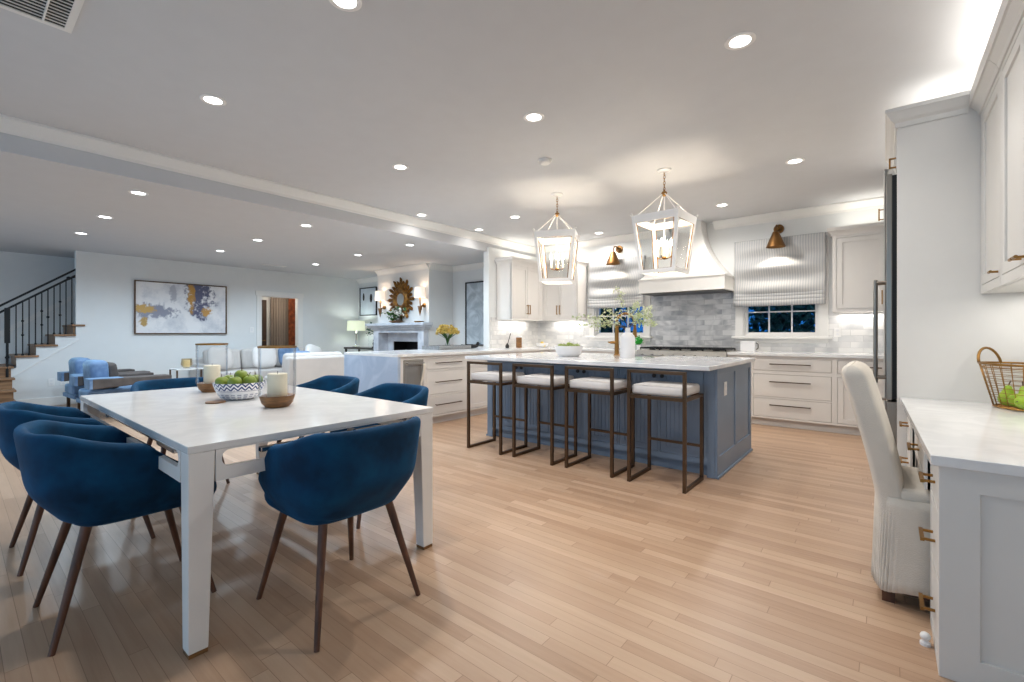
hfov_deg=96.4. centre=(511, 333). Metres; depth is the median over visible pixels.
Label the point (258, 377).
apple
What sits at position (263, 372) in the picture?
seat cushion
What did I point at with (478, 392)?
base cabinet
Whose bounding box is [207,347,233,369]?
throw pillow
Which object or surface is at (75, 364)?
cushion
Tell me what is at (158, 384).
dining chair
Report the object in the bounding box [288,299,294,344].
screen
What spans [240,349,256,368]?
cushion
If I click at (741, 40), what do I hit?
recessed light
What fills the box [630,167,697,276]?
lantern pendant
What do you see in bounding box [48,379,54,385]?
outlet
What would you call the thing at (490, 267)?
wall
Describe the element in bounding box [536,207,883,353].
wall
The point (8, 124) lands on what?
ceiling beam
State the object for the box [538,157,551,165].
smoke detector
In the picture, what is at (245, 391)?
patterned bowl
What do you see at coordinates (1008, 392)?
pear
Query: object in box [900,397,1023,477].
countertop
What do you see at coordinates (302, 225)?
recessed light
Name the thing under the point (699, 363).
island countertop
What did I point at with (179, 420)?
dining table
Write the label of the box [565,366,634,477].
bar stool
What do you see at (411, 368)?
wine cooler
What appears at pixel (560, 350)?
fruit bowl
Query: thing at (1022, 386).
pear
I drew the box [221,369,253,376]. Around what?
seat cushion
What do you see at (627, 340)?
bottle vase
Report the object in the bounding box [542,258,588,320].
upper cabinet
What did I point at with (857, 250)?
upper cabinet
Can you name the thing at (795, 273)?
blind
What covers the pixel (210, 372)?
pillar candle
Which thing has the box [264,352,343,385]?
loveseat
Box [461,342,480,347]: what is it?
bird figurine
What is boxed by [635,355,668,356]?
sink
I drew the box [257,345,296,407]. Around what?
hurricane vase
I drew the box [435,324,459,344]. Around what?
flower bouquet
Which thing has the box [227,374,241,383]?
apple
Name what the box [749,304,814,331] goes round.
shrub
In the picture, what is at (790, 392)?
base cabinet
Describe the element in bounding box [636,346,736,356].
range
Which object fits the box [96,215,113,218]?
recessed light
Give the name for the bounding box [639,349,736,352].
cooktop
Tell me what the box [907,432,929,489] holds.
drawer
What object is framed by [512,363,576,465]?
bar stool
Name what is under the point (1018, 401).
pear
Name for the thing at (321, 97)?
ceiling
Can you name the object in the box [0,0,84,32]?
ceiling vent
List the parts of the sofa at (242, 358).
arm, backrest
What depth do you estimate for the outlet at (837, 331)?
5.78 m
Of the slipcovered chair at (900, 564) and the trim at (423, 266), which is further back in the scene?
the trim at (423, 266)
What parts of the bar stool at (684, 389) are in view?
leg, leg, rail, seat frame, seat, leg, leg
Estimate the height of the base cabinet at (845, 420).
0.885 m
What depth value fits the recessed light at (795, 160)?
4.34 m
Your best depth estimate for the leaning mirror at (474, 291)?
9.11 m
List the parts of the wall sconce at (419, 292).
lamp shade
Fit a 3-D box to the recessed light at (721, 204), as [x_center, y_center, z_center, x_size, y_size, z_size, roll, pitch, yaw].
[2.670,-1.637,5.823,0.160,0.006,0.160,0,0,39]
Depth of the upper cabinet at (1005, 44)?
2.06 m
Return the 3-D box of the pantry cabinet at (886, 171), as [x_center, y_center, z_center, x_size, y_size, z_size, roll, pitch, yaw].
[3.704,-0.105,3.960,0.841,2.530,0.980,0,0,39]
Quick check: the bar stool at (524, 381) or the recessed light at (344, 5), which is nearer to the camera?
the recessed light at (344, 5)
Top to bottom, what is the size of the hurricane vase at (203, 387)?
0.335 m
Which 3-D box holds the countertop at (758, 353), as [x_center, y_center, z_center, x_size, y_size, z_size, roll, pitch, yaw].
[3.773,0.258,5.670,1.920,0.035,0.618,0,0,39]
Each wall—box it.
[0,251,74,367]
[11,251,358,399]
[262,297,290,344]
[359,269,483,350]
[378,269,452,344]
[484,247,536,347]
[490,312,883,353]
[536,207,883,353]
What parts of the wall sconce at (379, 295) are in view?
lamp shade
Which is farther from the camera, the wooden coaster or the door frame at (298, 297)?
the door frame at (298, 297)
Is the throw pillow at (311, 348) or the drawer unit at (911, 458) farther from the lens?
the throw pillow at (311, 348)
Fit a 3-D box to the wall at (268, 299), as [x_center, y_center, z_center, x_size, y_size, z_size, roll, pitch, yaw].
[-5.775,-0.040,10.775,1.430,2.400,3.200,0,0,39]
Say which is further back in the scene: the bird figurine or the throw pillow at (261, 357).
the throw pillow at (261, 357)
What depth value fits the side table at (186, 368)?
7.83 m
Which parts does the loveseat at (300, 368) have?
backrest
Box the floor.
[0,404,955,681]
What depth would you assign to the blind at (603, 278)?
7.63 m
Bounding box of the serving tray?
[422,345,470,349]
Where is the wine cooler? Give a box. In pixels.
[400,356,424,385]
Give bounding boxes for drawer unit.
[899,417,918,467]
[918,464,1023,681]
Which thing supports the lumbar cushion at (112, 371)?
on the armchair at (99, 376)
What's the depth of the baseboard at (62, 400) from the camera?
7.39 m
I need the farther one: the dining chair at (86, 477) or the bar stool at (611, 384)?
the bar stool at (611, 384)
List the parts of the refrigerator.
handle, door, freezer drawer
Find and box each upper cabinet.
[495,256,542,320]
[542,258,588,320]
[827,221,883,312]
[969,48,1023,293]
[986,0,1023,284]
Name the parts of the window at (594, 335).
sill, sash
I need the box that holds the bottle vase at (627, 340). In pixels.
[620,328,634,357]
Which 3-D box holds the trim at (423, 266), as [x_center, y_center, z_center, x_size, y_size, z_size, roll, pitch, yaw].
[-2.123,-1.335,9.777,5.250,0.110,0.730,0,0,39]
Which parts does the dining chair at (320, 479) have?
leg, leg, seat, backrest, leg, leg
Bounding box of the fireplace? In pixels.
[365,322,432,350]
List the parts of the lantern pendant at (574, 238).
frame, stem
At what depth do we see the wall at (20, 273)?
7.97 m
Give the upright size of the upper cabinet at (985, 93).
1.200 m
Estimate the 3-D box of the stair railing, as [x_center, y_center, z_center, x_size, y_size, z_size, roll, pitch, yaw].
[-7.583,-0.225,7.256,0.125,1.780,1.078,0,0,39]
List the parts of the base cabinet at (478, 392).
drawer, door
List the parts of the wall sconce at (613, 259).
lamp shade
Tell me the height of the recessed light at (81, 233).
0.006 m
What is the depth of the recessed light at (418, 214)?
6.29 m
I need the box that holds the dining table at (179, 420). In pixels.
[80,382,432,659]
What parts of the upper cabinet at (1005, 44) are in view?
crown, door, knob, knob, door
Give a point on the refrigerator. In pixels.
(891, 180)
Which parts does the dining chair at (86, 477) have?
leg, leg, backrest, seat, leg, leg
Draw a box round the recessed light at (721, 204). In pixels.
[715,203,728,206]
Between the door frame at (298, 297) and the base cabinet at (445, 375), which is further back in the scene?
the door frame at (298, 297)
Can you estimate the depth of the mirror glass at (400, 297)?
9.55 m
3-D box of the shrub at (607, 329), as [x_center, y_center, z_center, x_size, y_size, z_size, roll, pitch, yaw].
[1.776,-0.029,9.616,1.218,2.585,2.322,0,0,-34]
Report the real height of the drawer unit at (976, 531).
0.715 m
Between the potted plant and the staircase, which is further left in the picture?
the staircase
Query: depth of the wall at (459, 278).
9.43 m
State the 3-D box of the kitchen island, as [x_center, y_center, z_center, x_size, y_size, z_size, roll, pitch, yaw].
[1.046,0.718,4.889,2.506,0.885,1.220,0,0,39]
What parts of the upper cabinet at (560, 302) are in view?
door, crown, door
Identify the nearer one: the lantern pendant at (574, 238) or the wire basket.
the wire basket
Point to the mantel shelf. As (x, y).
(416, 325)
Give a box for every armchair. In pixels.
[57,357,149,409]
[70,359,171,409]
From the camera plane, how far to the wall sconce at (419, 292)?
8.95 m
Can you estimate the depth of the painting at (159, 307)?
8.71 m
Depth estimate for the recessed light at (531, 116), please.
3.46 m
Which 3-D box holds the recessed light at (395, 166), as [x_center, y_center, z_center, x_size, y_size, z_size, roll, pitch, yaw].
[-1.096,-1.637,4.494,0.160,0.006,0.160,0,0,39]
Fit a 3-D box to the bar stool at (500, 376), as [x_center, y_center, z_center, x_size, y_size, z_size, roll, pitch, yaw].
[-0.150,0.719,4.689,0.456,0.882,0.422,0,0,39]
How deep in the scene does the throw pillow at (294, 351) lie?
7.81 m
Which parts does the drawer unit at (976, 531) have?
pull, pull, pull, drawer, drawer, drawer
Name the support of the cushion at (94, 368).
on the armchair at (99, 376)
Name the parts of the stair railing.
newel post, rail, handrail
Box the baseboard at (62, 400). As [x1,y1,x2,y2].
[16,396,76,405]
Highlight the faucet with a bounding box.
[608,312,636,355]
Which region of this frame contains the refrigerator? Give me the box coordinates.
[873,174,896,445]
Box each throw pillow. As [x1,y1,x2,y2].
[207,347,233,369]
[252,346,276,367]
[278,347,299,364]
[292,351,308,352]
[305,344,321,351]
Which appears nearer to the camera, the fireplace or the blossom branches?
the blossom branches
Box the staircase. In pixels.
[0,324,84,403]
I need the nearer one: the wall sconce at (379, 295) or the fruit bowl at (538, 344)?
the fruit bowl at (538, 344)
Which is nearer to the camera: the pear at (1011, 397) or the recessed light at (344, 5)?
the recessed light at (344, 5)
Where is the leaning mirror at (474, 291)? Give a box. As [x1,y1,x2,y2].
[465,281,483,345]
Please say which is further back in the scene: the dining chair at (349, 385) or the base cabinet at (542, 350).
the base cabinet at (542, 350)
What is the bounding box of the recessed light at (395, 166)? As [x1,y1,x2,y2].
[392,164,408,169]
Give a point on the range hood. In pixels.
(707, 275)
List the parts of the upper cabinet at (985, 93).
crown, door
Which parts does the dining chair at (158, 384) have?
leg, backrest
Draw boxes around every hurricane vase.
[195,343,227,392]
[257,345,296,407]
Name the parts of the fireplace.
leg, panel, leg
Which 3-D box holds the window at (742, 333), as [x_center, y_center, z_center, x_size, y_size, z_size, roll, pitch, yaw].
[3.647,-0.560,6.232,1.175,1.360,0.250,0,0,39]
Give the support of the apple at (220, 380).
in the patterned bowl at (245, 391)
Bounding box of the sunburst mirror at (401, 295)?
[387,277,414,319]
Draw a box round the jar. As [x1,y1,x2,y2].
[516,336,521,347]
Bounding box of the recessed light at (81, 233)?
[73,232,88,234]
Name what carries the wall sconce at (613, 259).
attached to the wall at (721, 241)
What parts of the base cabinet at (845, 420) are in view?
drawer, door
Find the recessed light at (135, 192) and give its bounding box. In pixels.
[128,190,148,195]
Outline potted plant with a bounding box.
[381,306,406,322]
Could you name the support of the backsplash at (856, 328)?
attached to the wall at (721, 241)
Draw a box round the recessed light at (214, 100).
[199,94,225,105]
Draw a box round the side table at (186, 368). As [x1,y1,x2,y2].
[169,367,202,377]
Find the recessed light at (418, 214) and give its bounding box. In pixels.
[416,213,426,216]
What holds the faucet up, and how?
on the island countertop at (699, 363)
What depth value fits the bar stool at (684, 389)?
3.58 m
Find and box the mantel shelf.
[365,322,432,329]
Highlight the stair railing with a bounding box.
[0,268,75,376]
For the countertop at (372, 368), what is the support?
on the floor
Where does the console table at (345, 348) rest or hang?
on the floor
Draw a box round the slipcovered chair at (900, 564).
[841,361,929,603]
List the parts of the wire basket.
handle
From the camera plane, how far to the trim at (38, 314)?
7.95 m
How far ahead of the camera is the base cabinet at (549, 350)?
7.32 m
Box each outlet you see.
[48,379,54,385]
[724,381,726,395]
[834,328,840,336]
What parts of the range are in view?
control panel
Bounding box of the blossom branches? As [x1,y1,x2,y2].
[572,286,657,332]
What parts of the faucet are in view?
spout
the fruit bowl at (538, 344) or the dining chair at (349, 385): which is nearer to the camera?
the dining chair at (349, 385)
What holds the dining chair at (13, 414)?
on the floor
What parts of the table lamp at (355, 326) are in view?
lamp shade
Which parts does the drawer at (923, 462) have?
pull, drawer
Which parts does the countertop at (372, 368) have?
waterfall panel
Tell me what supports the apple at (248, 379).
in the patterned bowl at (245, 391)
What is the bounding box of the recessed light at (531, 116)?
[523,112,543,121]
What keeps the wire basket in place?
on the countertop at (973, 436)
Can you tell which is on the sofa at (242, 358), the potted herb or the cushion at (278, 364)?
the cushion at (278, 364)
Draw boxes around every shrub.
[601,307,641,332]
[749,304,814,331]
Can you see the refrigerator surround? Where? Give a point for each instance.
(932, 146)
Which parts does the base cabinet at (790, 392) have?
pull, pull, pull, drawer, drawer, drawer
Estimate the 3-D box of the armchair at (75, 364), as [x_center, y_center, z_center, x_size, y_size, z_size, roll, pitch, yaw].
[-6.437,0.759,7.234,0.980,0.801,0.905,0,0,35]
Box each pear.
[997,381,1013,405]
[1008,394,1022,406]
[1014,396,1023,409]
[1018,381,1023,394]
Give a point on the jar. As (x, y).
(518, 338)
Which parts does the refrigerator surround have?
pull, door, crown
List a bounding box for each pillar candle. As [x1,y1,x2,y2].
[203,365,220,382]
[267,371,286,396]
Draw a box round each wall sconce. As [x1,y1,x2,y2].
[375,291,385,316]
[414,287,425,314]
[606,246,622,264]
[766,224,785,248]
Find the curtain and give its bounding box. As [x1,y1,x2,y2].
[271,297,288,344]
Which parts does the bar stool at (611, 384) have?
leg, leg, rail, seat, seat frame, leg, leg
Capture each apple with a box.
[215,374,227,383]
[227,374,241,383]
[235,370,247,379]
[242,374,256,383]
[252,372,262,381]
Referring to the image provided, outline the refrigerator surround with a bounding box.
[885,90,1023,465]
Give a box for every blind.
[587,255,645,308]
[733,232,825,306]
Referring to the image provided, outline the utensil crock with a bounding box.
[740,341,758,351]
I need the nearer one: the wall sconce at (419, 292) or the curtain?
the wall sconce at (419, 292)
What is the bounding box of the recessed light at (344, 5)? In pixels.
[329,0,361,11]
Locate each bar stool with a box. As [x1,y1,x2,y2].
[467,361,527,454]
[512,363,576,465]
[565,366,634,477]
[627,369,703,493]
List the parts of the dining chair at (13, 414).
leg, leg, backrest, leg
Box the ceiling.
[0,0,1001,278]
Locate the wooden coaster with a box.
[205,400,225,403]
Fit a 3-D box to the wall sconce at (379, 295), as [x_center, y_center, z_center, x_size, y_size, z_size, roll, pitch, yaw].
[-2.832,-0.640,9.849,0.220,0.560,0.235,0,0,39]
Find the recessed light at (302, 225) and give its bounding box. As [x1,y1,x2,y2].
[300,224,312,226]
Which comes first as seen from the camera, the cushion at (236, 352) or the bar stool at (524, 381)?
the bar stool at (524, 381)
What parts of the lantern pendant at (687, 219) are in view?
frame, stem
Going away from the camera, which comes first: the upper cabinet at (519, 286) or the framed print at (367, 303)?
the upper cabinet at (519, 286)
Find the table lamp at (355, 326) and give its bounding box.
[347,321,364,346]
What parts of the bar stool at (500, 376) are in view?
leg, rail, seat frame, leg, seat, leg, leg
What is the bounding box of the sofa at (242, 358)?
[190,347,303,379]
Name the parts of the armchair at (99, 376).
seat, arm, arm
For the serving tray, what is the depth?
7.05 m
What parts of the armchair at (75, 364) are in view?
frame, seat, arm, arm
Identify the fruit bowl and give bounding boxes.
[536,343,548,346]
[555,345,582,355]
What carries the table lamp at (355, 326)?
on the console table at (345, 348)
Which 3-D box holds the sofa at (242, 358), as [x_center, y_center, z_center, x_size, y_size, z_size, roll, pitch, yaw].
[-5.108,0.731,9.393,0.930,0.858,2.300,0,0,39]
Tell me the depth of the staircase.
7.10 m
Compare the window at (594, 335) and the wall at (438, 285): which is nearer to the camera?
the window at (594, 335)
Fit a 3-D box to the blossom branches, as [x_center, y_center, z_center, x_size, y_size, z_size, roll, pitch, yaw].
[1.065,-0.217,4.683,0.895,0.556,0.305,0,0,-1]
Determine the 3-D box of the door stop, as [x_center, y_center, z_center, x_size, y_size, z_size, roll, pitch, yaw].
[1.543,1.136,1.710,0.032,0.048,0.032,0,0,39]
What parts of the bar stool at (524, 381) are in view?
leg, rail, leg, seat frame, seat, leg, leg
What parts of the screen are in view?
panel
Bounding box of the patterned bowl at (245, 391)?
[212,380,266,399]
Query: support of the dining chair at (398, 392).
on the floor
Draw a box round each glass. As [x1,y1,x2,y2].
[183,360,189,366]
[397,294,403,304]
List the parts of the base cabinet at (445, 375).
drawer, drawer, drawer, pull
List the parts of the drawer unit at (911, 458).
pull, pull, drawer, drawer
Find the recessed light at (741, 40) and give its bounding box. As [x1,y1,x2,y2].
[724,32,755,49]
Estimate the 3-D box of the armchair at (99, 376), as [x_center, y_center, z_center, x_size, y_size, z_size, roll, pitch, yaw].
[-5.618,0.759,6.592,0.980,0.801,0.905,0,0,35]
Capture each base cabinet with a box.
[425,354,468,423]
[465,352,516,416]
[517,350,548,352]
[549,350,635,353]
[728,355,748,357]
[749,355,834,432]
[835,358,883,435]
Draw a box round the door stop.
[920,631,930,647]
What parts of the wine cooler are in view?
door, door panel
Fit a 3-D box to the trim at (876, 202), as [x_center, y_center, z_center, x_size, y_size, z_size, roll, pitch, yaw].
[4.033,-1.585,5.815,2.800,0.110,0.090,0,0,39]
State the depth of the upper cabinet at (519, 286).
7.77 m
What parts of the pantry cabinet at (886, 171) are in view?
pull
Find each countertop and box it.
[344,347,639,392]
[465,352,754,370]
[727,351,883,358]
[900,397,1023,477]
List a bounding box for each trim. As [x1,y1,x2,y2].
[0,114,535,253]
[0,293,78,375]
[355,262,483,283]
[539,229,669,253]
[713,196,883,229]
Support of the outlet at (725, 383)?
attached to the kitchen island
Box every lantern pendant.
[532,192,579,284]
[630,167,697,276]
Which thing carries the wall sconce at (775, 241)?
attached to the wall at (721, 241)
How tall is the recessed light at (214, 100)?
0.006 m
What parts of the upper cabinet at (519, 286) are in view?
crown, door, door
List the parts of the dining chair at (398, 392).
leg, backrest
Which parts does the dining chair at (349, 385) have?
backrest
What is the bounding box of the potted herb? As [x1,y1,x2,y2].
[635,335,642,348]
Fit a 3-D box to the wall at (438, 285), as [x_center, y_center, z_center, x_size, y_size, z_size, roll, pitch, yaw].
[-2.095,-0.115,9.812,1.710,2.550,0.640,0,0,39]
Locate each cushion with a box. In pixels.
[68,357,89,373]
[82,359,108,389]
[107,362,118,387]
[202,349,240,368]
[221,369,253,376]
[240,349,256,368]
[241,367,281,377]
[275,347,303,366]
[282,352,342,372]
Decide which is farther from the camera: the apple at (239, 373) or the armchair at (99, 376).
the armchair at (99, 376)
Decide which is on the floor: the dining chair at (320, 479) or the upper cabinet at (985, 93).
the dining chair at (320, 479)
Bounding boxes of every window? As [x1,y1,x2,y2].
[586,257,652,340]
[731,237,831,342]
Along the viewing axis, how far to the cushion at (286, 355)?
7.33 m
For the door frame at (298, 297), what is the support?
in the wall at (104, 283)
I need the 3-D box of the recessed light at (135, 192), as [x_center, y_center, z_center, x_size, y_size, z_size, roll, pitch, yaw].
[-3.678,-1.387,4.509,0.160,0.006,0.160,0,0,39]
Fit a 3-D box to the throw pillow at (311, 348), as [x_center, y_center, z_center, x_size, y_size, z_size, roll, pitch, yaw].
[-4.308,0.440,9.939,0.220,0.447,0.457,0,0,27]
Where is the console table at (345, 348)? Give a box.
[344,347,372,351]
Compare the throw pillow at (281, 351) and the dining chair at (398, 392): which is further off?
the throw pillow at (281, 351)
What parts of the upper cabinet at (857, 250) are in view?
crown, door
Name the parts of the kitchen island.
panel, corner post, door, door, door, door, door, door, corner post, panel, moulding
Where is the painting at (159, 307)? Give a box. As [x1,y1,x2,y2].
[134,280,226,333]
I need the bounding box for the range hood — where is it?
[638,220,733,296]
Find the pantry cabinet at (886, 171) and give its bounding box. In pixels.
[878,169,893,407]
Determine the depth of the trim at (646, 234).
7.77 m
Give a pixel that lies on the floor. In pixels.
(533, 570)
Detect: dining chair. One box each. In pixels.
[0,401,155,575]
[13,420,216,656]
[130,377,229,483]
[256,416,420,652]
[277,375,359,442]
[330,383,428,528]
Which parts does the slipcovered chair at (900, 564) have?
backrest, leg, seat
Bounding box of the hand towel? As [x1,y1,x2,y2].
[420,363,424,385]
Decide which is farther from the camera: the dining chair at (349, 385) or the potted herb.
the potted herb
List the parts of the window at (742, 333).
sill, sash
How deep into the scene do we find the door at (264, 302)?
11.28 m
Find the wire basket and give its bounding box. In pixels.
[977,347,1023,410]
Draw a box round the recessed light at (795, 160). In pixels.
[785,158,804,164]
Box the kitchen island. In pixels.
[486,360,752,479]
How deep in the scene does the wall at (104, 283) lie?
8.49 m
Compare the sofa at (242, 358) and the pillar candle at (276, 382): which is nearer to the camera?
the pillar candle at (276, 382)
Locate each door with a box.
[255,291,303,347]
[262,300,266,345]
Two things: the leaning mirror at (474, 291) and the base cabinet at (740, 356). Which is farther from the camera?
the leaning mirror at (474, 291)
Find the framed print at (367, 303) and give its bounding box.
[359,287,376,315]

